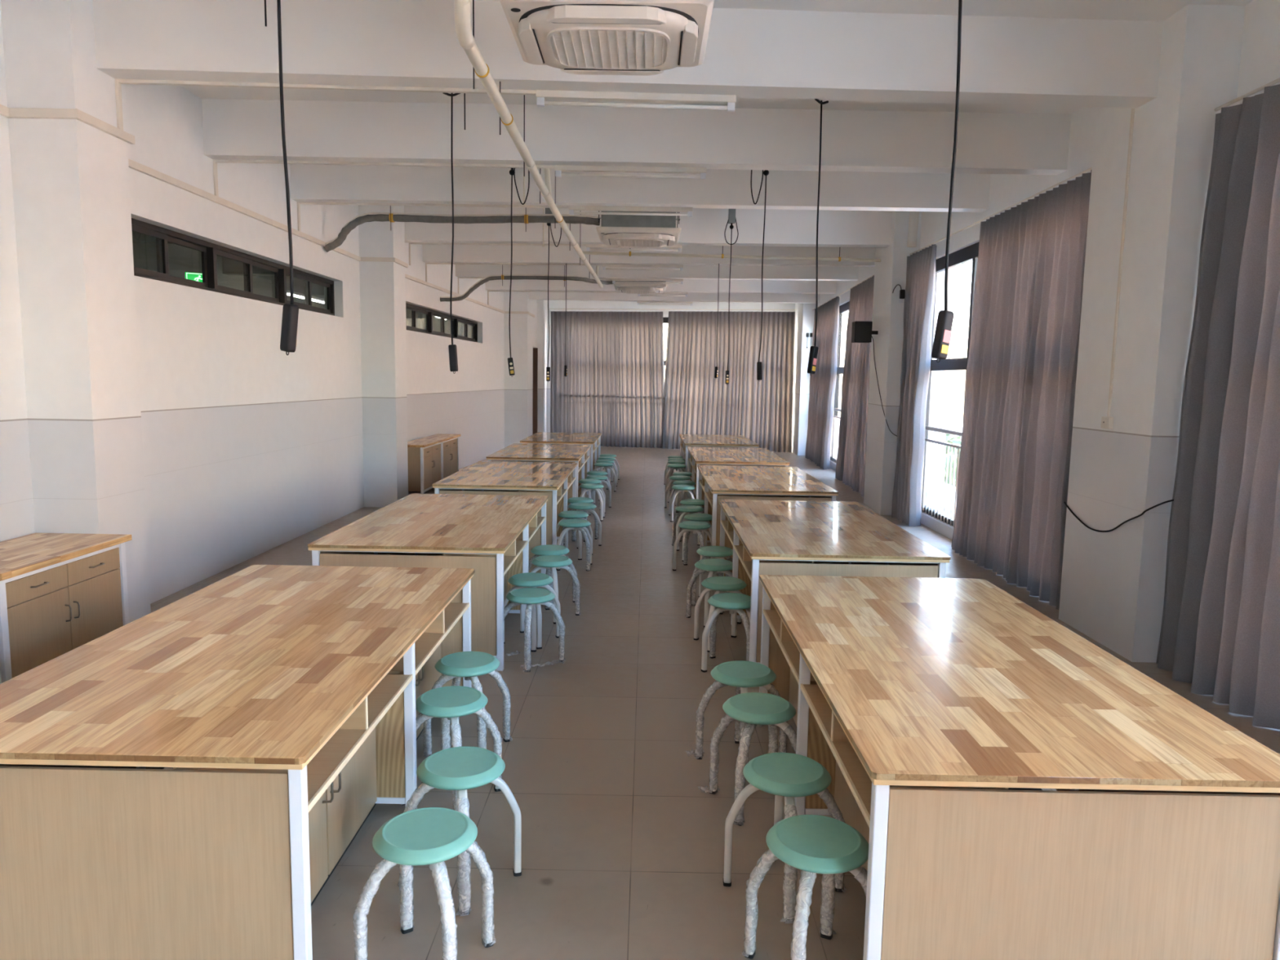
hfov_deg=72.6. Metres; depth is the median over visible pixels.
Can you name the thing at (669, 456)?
stool
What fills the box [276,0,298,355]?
socket
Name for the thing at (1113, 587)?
wall
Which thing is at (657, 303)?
tube light
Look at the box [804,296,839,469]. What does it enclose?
curtain
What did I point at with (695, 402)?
curtain
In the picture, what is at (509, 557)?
shelf
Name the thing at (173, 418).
wall
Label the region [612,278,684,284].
tube light
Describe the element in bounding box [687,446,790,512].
workbench
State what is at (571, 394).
railing
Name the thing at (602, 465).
stool
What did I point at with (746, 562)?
shelf
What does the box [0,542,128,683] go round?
base cabinet
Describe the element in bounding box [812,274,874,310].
rail
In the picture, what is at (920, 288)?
curtain
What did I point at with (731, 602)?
stool
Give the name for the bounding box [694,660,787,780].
stool
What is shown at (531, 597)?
stool
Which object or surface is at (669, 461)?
stool
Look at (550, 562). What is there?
stool
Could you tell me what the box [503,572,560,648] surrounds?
stool
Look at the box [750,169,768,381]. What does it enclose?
socket
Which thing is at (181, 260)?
window panes
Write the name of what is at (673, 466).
stool
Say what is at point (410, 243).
cable trunking
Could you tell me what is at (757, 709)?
stool
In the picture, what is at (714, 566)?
stool
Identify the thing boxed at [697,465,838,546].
workbench
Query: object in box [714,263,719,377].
socket
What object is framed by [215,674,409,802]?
shelf
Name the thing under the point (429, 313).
window
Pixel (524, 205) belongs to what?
conduit
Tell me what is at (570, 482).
shelf
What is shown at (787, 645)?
shelf
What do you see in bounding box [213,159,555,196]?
cable trunking
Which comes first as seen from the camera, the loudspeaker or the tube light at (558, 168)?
the tube light at (558, 168)
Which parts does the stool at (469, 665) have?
leg, leg, seat, leg, leg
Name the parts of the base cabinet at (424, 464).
panel, post, drawer, cupboard door, frame rail, drawer, cupboard door, post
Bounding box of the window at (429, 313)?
[405,302,477,342]
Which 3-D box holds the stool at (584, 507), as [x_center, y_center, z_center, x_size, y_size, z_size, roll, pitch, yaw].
[-0.637,0.493,9.642,0.351,0.457,0.335,-4,9,-39]
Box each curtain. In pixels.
[550,311,664,448]
[660,311,795,452]
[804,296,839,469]
[835,275,874,496]
[891,244,936,526]
[951,169,1091,609]
[1155,84,1279,729]
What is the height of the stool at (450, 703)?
0.457 m
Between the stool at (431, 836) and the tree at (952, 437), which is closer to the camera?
the stool at (431, 836)
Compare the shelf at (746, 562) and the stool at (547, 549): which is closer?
the shelf at (746, 562)
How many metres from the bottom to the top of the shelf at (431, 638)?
0.016 m
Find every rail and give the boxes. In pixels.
[548,308,796,310]
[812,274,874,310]
[909,167,1092,254]
[1213,77,1279,111]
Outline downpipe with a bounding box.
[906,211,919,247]
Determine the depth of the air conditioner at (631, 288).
16.78 m
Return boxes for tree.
[943,428,961,482]
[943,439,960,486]
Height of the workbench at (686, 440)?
0.797 m
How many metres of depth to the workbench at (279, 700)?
2.54 m
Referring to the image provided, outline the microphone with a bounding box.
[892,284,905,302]
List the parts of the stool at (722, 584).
leg, leg, seat, leg, leg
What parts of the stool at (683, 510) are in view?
leg, leg, seat, leg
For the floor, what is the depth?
3.92 m
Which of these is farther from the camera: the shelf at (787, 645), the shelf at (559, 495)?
the shelf at (559, 495)
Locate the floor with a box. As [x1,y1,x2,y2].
[150,445,1279,959]
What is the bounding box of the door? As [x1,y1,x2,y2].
[533,347,537,434]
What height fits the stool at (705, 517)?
0.457 m
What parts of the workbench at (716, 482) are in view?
post, post, post, panel, panel, frame rail, panel, post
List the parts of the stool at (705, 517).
leg, seat, leg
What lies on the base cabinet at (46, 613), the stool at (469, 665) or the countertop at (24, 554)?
the countertop at (24, 554)
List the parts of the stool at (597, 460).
seat, leg, leg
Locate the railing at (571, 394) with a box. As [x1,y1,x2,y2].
[571,394,661,438]
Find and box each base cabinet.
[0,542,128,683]
[407,441,442,493]
[442,436,458,479]
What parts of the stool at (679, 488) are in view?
leg, seat, leg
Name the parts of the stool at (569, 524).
leg, seat, leg, leg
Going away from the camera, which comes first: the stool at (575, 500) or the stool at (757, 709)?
the stool at (757, 709)
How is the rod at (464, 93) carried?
hanging from the ceiling
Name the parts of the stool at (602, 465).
seat, leg, leg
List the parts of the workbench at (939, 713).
post, panel, cupboard door, post, foot rail, cupboard door, post, post, panel, panel, post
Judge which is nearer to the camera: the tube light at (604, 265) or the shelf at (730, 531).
the shelf at (730, 531)
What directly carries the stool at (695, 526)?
on the floor
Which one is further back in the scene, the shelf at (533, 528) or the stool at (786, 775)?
the shelf at (533, 528)
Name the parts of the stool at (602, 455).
seat, leg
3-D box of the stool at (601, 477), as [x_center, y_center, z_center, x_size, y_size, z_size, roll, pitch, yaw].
[-0.616,0.172,12.399,0.328,0.457,0.328,4,7,24]
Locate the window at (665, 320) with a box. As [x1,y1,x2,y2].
[662,317,668,365]
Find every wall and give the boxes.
[0,0,546,622]
[546,300,795,431]
[791,0,1279,662]
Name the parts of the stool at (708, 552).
leg, leg, seat, leg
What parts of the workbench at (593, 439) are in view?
frame rail, post, post, panel, post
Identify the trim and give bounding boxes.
[0,104,534,317]
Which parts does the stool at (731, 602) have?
leg, leg, seat, leg, leg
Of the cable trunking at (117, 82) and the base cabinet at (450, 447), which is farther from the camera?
the base cabinet at (450, 447)
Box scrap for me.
[697,786,717,791]
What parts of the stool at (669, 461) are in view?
seat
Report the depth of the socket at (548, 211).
11.67 m
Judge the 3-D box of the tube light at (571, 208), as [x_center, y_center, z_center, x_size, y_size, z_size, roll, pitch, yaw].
[-0.103,-2.974,9.633,1.370,0.095,0.061,1,7,1]
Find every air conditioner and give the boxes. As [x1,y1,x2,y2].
[499,0,714,75]
[595,210,680,248]
[613,280,666,293]
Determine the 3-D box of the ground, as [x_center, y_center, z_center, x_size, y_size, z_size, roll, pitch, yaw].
[20.138,3.182,30.407,200.000,0.200,220.000,1,7,0]
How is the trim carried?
attached to the wall at (173, 418)
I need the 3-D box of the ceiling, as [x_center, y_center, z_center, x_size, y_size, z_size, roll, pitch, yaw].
[0.660,-3.295,8.320,9.700,0.870,33.700,1,7,0]
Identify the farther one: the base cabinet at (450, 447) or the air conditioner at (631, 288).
the air conditioner at (631, 288)
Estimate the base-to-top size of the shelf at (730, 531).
0.016 m
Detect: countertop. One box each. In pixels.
[0,533,132,580]
[407,433,460,447]
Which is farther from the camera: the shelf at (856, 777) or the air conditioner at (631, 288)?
the air conditioner at (631, 288)
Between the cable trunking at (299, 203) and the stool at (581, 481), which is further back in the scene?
the stool at (581, 481)
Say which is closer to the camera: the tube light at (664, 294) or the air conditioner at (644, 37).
the air conditioner at (644, 37)
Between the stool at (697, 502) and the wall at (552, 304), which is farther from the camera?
the wall at (552, 304)
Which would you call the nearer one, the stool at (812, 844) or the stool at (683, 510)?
the stool at (812, 844)
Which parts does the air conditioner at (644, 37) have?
plate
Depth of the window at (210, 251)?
8.19 m
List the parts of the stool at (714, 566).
leg, leg, seat, leg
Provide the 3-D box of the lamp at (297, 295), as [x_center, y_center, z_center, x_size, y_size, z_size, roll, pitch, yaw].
[-5.362,-2.940,14.024,0.060,0.074,1.650,1,7,0]
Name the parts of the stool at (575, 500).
leg, seat, leg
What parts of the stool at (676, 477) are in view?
leg, seat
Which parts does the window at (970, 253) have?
railing, cross rail, rail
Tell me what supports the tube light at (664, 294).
attached to the ceiling
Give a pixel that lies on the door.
(535, 349)
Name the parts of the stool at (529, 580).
leg, leg, seat, leg, leg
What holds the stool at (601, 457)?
on the floor
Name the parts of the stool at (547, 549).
leg, seat, leg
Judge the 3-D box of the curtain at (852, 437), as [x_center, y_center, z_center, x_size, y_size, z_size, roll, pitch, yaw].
[3.779,-1.608,15.009,0.206,3.534,3.554,1,7,3]
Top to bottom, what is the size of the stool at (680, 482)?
0.457 m
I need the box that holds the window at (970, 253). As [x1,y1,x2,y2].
[921,241,979,527]
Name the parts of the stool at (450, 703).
leg, leg, seat, leg, leg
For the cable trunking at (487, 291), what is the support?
attached to the ceiling
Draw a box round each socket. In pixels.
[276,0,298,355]
[442,93,460,373]
[506,167,529,377]
[545,208,561,381]
[564,262,567,376]
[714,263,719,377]
[724,208,738,385]
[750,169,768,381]
[807,98,828,375]
[931,0,962,362]
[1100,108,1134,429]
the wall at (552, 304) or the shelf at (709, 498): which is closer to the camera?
the shelf at (709, 498)
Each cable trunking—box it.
[115,79,535,130]
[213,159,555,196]
[297,201,568,231]
[408,242,586,265]
[425,262,602,281]
[457,276,612,293]
[487,290,624,305]
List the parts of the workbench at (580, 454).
frame rail, panel, post, post, post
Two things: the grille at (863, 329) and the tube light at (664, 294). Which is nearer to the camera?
the grille at (863, 329)
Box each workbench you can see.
[0,564,475,959]
[307,493,548,671]
[432,461,577,545]
[486,443,591,497]
[520,431,601,471]
[679,434,759,471]
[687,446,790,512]
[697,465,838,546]
[718,499,950,663]
[759,574,1279,959]
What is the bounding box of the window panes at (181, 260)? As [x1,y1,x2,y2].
[132,231,471,337]
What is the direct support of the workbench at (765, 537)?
on the floor
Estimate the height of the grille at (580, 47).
0.014 m
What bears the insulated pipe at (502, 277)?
hanging from the ceiling
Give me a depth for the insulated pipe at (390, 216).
10.39 m
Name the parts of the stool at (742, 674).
leg, leg, seat, leg, leg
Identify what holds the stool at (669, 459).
on the floor
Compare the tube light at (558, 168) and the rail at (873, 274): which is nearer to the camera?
the tube light at (558, 168)
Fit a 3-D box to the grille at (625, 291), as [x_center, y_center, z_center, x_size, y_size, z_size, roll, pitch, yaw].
[0.007,-3.709,17.157,0.625,0.014,0.526,1,7,0]
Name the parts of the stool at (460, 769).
leg, leg, seat, leg, leg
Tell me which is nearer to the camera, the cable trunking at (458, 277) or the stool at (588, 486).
the stool at (588, 486)
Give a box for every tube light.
[535,89,736,111]
[555,164,706,179]
[568,205,693,216]
[586,244,681,252]
[602,263,683,271]
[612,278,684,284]
[636,301,693,306]
[637,292,688,297]
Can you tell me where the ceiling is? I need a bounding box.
[92,0,1253,303]
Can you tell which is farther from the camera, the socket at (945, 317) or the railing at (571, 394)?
the railing at (571, 394)
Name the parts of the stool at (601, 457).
seat, leg, leg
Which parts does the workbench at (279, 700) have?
panel, post, panel, post, cupboard door, handle, handle, cupboard door, frame rail, foot rail, post, handle, handle, cupboard door, panel, post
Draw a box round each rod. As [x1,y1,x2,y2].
[264,0,266,26]
[463,93,465,129]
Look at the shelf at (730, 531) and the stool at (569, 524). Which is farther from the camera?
the stool at (569, 524)
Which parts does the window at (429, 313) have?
sash, sash, sash, sash, sash, sash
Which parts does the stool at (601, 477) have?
leg, seat, leg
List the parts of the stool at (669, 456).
seat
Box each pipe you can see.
[323,205,599,252]
[440,264,617,302]
[453,0,603,288]
[582,245,880,262]
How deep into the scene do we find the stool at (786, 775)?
3.13 m
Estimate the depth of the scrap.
3.93 m
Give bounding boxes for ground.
[831,422,962,457]
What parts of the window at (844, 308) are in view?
post, railing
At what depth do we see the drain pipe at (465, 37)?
5.54 m
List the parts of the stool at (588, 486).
leg, seat, leg, leg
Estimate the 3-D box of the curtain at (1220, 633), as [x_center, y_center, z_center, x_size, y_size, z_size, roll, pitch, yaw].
[3.501,-0.382,4.442,0.233,3.534,2.376,1,7,0]
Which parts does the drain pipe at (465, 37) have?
rod, rod, rod, rod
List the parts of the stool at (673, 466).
leg, leg, seat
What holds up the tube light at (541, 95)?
attached to the ceiling
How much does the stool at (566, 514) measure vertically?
0.457 m
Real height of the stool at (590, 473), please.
0.457 m
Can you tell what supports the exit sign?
attached to the window panes at (181, 260)
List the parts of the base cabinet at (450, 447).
post, drawer, cupboard door, drawer, cupboard door, post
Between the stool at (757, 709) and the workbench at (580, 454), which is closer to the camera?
the stool at (757, 709)
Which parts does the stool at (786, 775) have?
leg, leg, seat, leg, leg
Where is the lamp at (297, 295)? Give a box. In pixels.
[286,289,324,303]
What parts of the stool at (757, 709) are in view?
leg, leg, seat, leg, leg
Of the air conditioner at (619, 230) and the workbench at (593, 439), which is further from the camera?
the workbench at (593, 439)
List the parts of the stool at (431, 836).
leg, leg, seat, leg, leg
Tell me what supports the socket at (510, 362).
hanging from the ceiling
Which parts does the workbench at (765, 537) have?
post, post, post, panel, panel, frame rail, panel, post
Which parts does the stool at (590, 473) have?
leg, seat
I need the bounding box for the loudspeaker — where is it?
[851,320,897,436]
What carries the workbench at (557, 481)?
on the floor
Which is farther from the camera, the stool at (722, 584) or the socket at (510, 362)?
the socket at (510, 362)
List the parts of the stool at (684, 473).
leg, seat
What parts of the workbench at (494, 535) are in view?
post, panel, frame rail, panel, panel, post, cupboard door, foot rail, post, post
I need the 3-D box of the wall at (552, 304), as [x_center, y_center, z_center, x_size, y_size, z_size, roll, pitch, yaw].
[0.722,-2.979,23.461,8.318,4.200,0.280,2,7,10]
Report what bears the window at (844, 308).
in the wall at (1113, 587)
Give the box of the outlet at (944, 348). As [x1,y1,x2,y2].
[940,344,948,354]
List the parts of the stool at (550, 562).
leg, leg, seat, leg, leg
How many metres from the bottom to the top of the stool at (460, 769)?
0.457 m
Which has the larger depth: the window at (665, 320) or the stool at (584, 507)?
the window at (665, 320)
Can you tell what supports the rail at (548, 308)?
attached to the wall at (552, 304)
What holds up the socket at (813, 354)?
hanging from the ceiling
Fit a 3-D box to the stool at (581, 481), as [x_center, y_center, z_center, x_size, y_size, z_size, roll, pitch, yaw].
[-0.689,0.226,11.932,0.328,0.457,0.328,7,9,42]
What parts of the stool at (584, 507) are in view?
leg, leg, seat, leg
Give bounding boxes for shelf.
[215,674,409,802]
[386,602,466,674]
[462,540,526,570]
[515,516,544,540]
[551,488,565,505]
[561,477,574,488]
[706,492,717,505]
[721,520,742,545]
[735,545,797,580]
[764,609,817,684]
[803,684,974,815]
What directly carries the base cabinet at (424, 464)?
on the floor
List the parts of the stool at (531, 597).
leg, leg, seat, leg, leg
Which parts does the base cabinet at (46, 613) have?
post, drawer, handle, cupboard door, frame rail, handle, handle, drawer, cupboard door, handle, post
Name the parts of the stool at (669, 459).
leg, seat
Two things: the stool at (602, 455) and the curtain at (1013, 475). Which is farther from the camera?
the stool at (602, 455)
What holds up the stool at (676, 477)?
on the floor
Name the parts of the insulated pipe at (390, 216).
rod, rod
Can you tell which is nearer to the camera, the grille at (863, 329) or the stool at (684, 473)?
the grille at (863, 329)
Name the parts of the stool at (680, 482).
leg, leg, seat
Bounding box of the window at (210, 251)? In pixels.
[131,217,334,315]
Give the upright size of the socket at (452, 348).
1.884 m
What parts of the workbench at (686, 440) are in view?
post, post, post, frame rail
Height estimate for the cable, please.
0.340 m
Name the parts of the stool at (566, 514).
leg, leg, seat, leg, leg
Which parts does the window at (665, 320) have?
frame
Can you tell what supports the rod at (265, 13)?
hanging from the ceiling
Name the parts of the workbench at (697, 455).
post, post, post, panel, frame rail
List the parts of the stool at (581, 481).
leg, seat, leg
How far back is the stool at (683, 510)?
9.47 m
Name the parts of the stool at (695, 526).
leg, leg, seat, leg, leg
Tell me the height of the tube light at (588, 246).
0.095 m
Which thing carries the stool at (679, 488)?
on the floor
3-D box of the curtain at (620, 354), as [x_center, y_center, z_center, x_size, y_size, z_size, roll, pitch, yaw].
[-0.866,-2.690,23.339,3.151,3.599,0.185,2,7,10]
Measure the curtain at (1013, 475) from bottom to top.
3.534 m
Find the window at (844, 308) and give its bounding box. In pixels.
[830,301,849,463]
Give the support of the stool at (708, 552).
on the floor
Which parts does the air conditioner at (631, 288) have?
panel, plate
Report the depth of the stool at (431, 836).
2.63 m
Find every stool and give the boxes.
[353,807,495,959]
[398,746,521,915]
[400,685,502,810]
[422,651,511,757]
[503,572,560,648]
[503,587,564,671]
[528,544,576,604]
[530,555,580,623]
[555,519,591,571]
[556,511,592,559]
[562,502,601,548]
[567,497,598,541]
[577,479,605,515]
[579,483,604,521]
[582,475,611,507]
[586,471,611,504]
[593,462,616,491]
[595,456,617,484]
[595,459,617,486]
[599,453,619,480]
[663,457,684,484]
[664,475,694,507]
[665,455,682,479]
[665,463,686,490]
[666,460,684,485]
[667,471,691,502]
[668,480,696,515]
[670,484,695,521]
[671,505,705,551]
[672,520,711,573]
[679,498,704,542]
[682,513,711,561]
[685,558,741,627]
[690,546,733,606]
[693,576,750,652]
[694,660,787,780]
[701,592,757,672]
[709,692,796,826]
[723,752,846,923]
[743,814,868,959]
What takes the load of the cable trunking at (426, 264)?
attached to the ceiling
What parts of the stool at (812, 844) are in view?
leg, leg, seat, leg, leg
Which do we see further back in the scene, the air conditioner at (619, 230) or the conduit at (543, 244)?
the conduit at (543, 244)
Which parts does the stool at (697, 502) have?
seat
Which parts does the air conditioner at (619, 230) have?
panel, plate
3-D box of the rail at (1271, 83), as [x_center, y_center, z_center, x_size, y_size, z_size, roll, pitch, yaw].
[3.580,-1.970,2.474,0.022,0.022,5.990,1,7,0]
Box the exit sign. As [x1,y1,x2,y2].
[185,271,202,282]
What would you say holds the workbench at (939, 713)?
on the floor
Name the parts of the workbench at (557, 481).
post, panel, panel, frame rail, panel, cupboard door, post, post, post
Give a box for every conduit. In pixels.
[522,176,525,206]
[542,208,544,246]
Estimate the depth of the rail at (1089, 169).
8.42 m
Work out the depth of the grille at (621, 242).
10.49 m
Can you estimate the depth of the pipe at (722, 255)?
12.58 m
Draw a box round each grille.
[546,26,670,69]
[613,239,663,246]
[624,289,656,293]
[855,321,871,341]
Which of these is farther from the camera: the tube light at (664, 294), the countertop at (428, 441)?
the tube light at (664, 294)
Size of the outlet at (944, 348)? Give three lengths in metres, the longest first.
0.032 x 0.032 x 0.004 m
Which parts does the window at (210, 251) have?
sash, sash, sash, sash, sash, sash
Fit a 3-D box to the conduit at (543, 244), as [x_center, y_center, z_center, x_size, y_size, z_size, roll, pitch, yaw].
[-1.297,-3.447,11.691,0.040,0.612,0.040,1,7,0]
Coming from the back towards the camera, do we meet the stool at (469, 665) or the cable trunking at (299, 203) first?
the cable trunking at (299, 203)
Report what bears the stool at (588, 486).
on the floor
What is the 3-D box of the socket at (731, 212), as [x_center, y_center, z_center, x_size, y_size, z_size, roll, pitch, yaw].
[1.229,-2.519,11.929,0.192,2.426,0.100,1,7,0]
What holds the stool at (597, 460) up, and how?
on the floor

